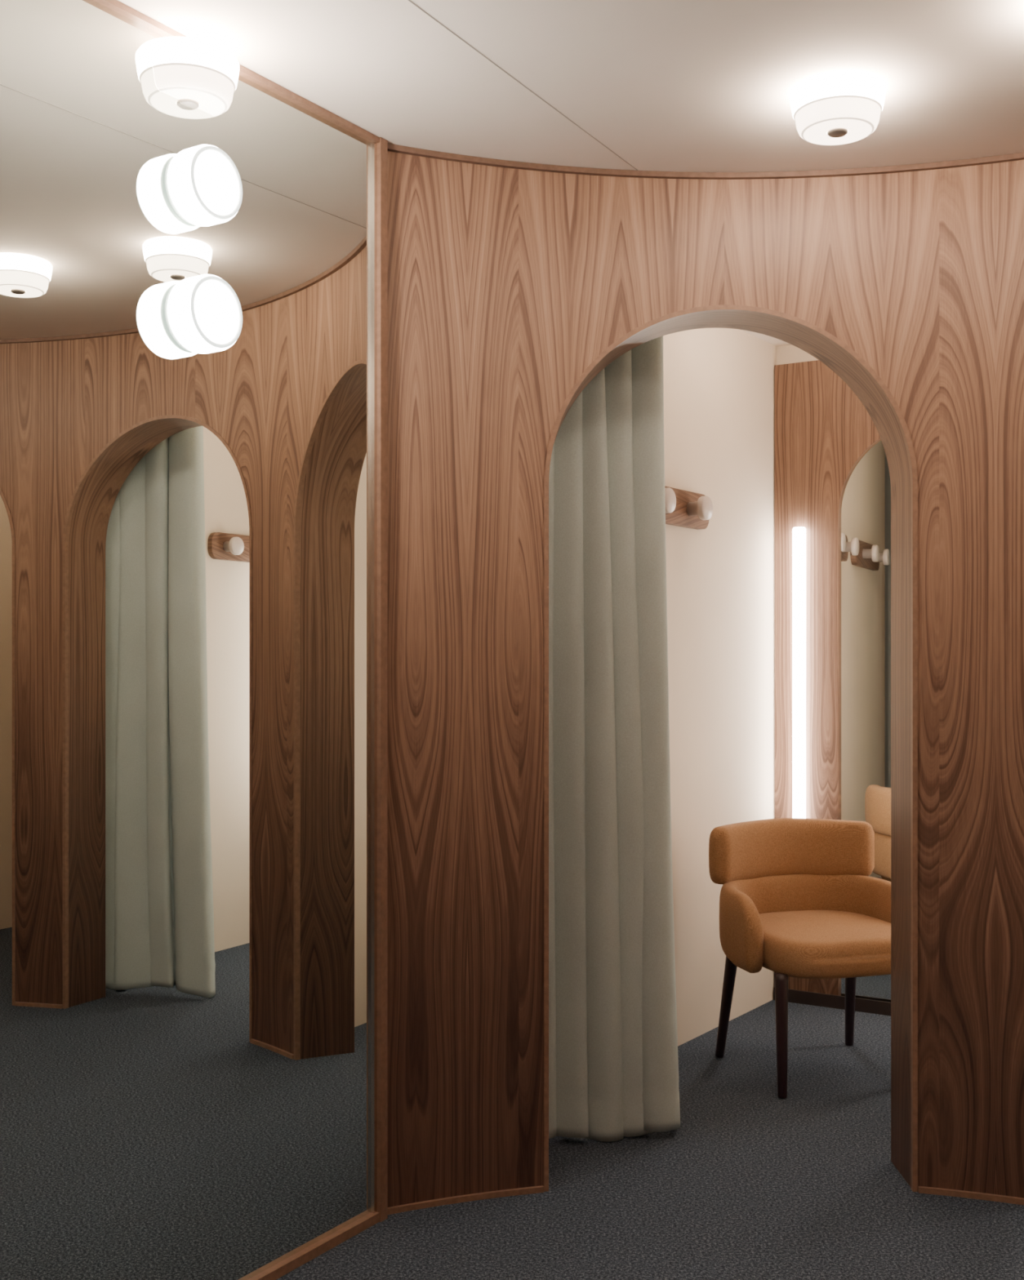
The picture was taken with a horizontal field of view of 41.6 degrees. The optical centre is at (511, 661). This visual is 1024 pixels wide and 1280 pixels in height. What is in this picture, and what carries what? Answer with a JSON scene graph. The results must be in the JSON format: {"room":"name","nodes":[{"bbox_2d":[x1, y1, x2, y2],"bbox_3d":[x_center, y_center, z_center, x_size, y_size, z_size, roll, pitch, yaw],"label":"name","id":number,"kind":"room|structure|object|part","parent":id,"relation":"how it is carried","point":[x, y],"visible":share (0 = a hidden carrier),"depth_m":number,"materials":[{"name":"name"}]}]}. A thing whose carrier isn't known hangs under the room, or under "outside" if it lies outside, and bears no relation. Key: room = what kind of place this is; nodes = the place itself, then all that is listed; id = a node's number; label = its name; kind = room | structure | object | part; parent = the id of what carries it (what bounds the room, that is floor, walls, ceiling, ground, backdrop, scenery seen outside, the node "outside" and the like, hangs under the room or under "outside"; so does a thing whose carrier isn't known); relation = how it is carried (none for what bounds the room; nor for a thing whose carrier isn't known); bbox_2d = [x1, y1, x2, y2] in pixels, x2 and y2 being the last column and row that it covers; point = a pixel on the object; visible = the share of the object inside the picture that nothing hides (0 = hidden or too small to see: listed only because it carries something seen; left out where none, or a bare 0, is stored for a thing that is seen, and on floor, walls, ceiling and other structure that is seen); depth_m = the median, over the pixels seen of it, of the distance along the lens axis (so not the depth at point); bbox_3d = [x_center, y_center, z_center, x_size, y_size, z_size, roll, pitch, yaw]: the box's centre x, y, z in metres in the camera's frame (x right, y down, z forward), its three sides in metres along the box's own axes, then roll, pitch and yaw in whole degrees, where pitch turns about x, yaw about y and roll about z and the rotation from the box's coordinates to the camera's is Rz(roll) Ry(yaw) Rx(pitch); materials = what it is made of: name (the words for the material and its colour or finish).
{"room":"clothing store","nodes":[
{"label":"clothing store","id":0,"kind":"room"},
{"bbox_2d":[0,0,387,1279],"bbox_3d":[-0.866,0.044,2.437,1.129,2.611,1.710,0,0,0],"label":"wall mirror","id":1,"kind":"object","parent":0,"point":[193,546],"depth_m":2.73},
{"bbox_2d":[164,144,242,226],"bbox_3d":[-0.623,-0.962,2.729,0.140,0.152,0.159,0,0,0],"label":"wall sconce","id":2,"kind":"object","parent":1,"relation":"attached to","point":[203,186],"depth_m":2.69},
{"bbox_2d":[164,274,242,353],"bbox_3d":[-0.623,-0.702,2.729,0.140,0.152,0.159,0,0,0],"label":"wall sconce","id":3,"kind":"object","parent":1,"relation":"attached to","point":[203,314],"depth_m":2.69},
{"bbox_2d":[116,0,1023,346],"bbox_3d":[1.100,-1.292,2.700,7.000,0.060,7.800,0,0,0],"label":"ceiling","id":4,"kind":"structure","parent":0,"point":[680,86],"depth_m":2.87,"materials":[{"name":"paint"}]},
{"bbox_2d":[149,36,239,116],"bbox_3d":[-0.637,-1.179,2.739,0.159,0.097,0.190,0,0,0],"label":"ceiling lamp","id":5,"kind":"object","parent":4,"relation":"attached to","point":[202,74],"depth_m":2.67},
{"bbox_2d":[407,0,638,170],"bbox_3d":[-0.461,-1.262,2.118,1.614,0.002,2.765,0,0,0],"label":"joint","id":6,"kind":"object","parent":4,"relation":"attached to","point":[407,0],"depth_m":2.92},
{"bbox_2d":[789,71,885,145],"bbox_3d":[0.720,-1.214,2.980,0.206,0.097,0.206,0,0,0],"label":"ceiling lamp","id":7,"kind":"object","parent":4,"relation":"attached to","point":[843,107],"depth_m":2.91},
{"bbox_2d":[275,999,1023,1279],"bbox_3d":[1.100,1.380,2.700,7.000,0.060,7.800,0,0,0],"label":"floor","id":8,"kind":"structure","parent":0,"point":[752,1183],"depth_m":3.34,"materials":[{"name":"carpet"}]},
{"bbox_2d":[708,817,890,1098],"bbox_3d":[1.014,0.949,4.447,0.634,0.806,0.585,0,0,-17],"label":"armchair","id":9,"kind":"object","parent":8,"relation":"on","point":[798,898],"visible":0.88,"depth_m":4.55,"materials":[{"name":"fabric"}]},
{"bbox_3d":[0.730,1.162,4.573,0.042,0.380,0.095,0,0,-39],"label":"leg","id":10,"kind":"part","parent":9,"relation":"part of","materials":[{"name":"paint"}]},
{"bbox_3d":[0.839,1.162,4.189,0.042,0.378,0.073,0,0,6],"label":"leg","id":11,"kind":"part","parent":9,"relation":"part of","materials":[{"name":"paint"}]},
{"bbox_2d":[708,817,874,884],"bbox_3d":[0.952,0.649,4.654,0.622,0.206,0.154,0,0,-17],"label":"backrest cushion","id":12,"kind":"object","parent":9,"relation":"on","point":[776,851],"depth_m":4.66,"materials":[{"name":"fabric"}]},
{"bbox_3d":[1.024,0.915,4.411,0.516,0.135,0.510,0,0,-17],"label":"seat","id":13,"kind":"part","parent":9,"relation":"part of","materials":[{"name":"fabric"}]},
{"bbox_3d":[1.181,1.162,4.708,0.042,0.380,0.095,0,0,6],"label":"leg","id":14,"kind":"part","parent":9,"relation":"part of","materials":[{"name":"paint"}]},
{"bbox_2d":[387,151,1023,1207],"bbox_3d":[0.550,0.044,1.520,4.340,2.612,4.340,0,0,0],"label":"wall","id":15,"kind":"structure","parent":0,"point":[505,285],"depth_m":3.40,"materials":[{"name":"brown wood"}]},
{"bbox_2d":[387,1185,543,1214],"bbox_3d":[-0.117,1.343,3.364,0.416,0.014,0.023,0,0,-20],"label":"baseboard","id":16,"kind":"structure","parent":15,"relation":"attached to","point":[533,1189],"depth_m":3.36,"materials":[{"name":"brown wood"}]},
{"bbox_2d":[387,143,1023,179],"bbox_3d":[0.550,-1.255,1.520,3.944,0.014,3.944,0,0,0],"label":"trim","id":17,"kind":"structure","parent":15,"relation":"attached to","point":[391,148],"depth_m":3.43,"materials":[{"name":"brown wood"}]},
{"bbox_2d":[543,304,917,1191],"bbox_3d":[0.557,0.214,3.464,0.950,2.272,0.077,0,0,0],"label":"trim","id":18,"kind":"structure","parent":15,"relation":"attached to","point":[857,358],"depth_m":3.43,"materials":[{"name":"brown wood"}]},
{"bbox_2d":[918,1186,1023,1204],"bbox_3d":[1.160,1.343,3.386,0.266,0.014,0.016,0,0,18],"label":"baseboard","id":19,"kind":"structure","parent":15,"relation":"attached to","point":[922,1189],"depth_m":3.38,"materials":[{"name":"brown wood"}]},
{"bbox_2d":[662,328,776,1045],"bbox_3d":[0.428,0.044,4.549,0.050,2.612,2.220,0,0,35],"label":"wall","id":20,"kind":"structure","parent":0,"point":[719,383],"depth_m":4.97,"materials":[{"name":"paint"}]},
{"bbox_2d":[548,336,679,1142],"bbox_3d":[0.251,0.069,3.803,0.478,2.557,0.114,0,0,-13],"label":"curtain","id":21,"kind":"object","parent":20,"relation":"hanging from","point":[613,1060],"visible":0.73,"depth_m":3.77,"materials":[{"name":"fabric"}]},
{"bbox_2d":[664,485,712,529],"bbox_3d":[0.575,-0.535,4.629,0.095,0.124,0.540,0,0,35],"label":"coat rack","id":22,"kind":"object","parent":20,"relation":"attached to","point":[683,508],"visible":0.65,"depth_m":4.69,"materials":[{"name":"brown wood"}]},
{"bbox_2d":[776,344,817,364],"bbox_3d":[1.559,0.044,5.129,1.234,2.612,0.050,0,0,31],"label":"wall","id":23,"kind":"structure","parent":0,"point":[785,354],"depth_m":5.37,"materials":[{"name":"paint"}]},
{"bbox_2d":[773,360,890,1015],"bbox_3d":[1.543,0.085,5.064,1.169,2.530,0.078,0,0,31],"label":"wood panel","id":24,"kind":"object","parent":23,"relation":"attached to","point":[833,485],"visible":0.46,"depth_m":5.25,"materials":[{"name":"brown wood"}]},
{"bbox_3d":[1.561,0.225,5.085,0.659,2.250,0.001,0,0,31],"label":"arched glass","id":25,"kind":"part","parent":24,"relation":"part of","materials":[{"name":"mirror"}]}
]}

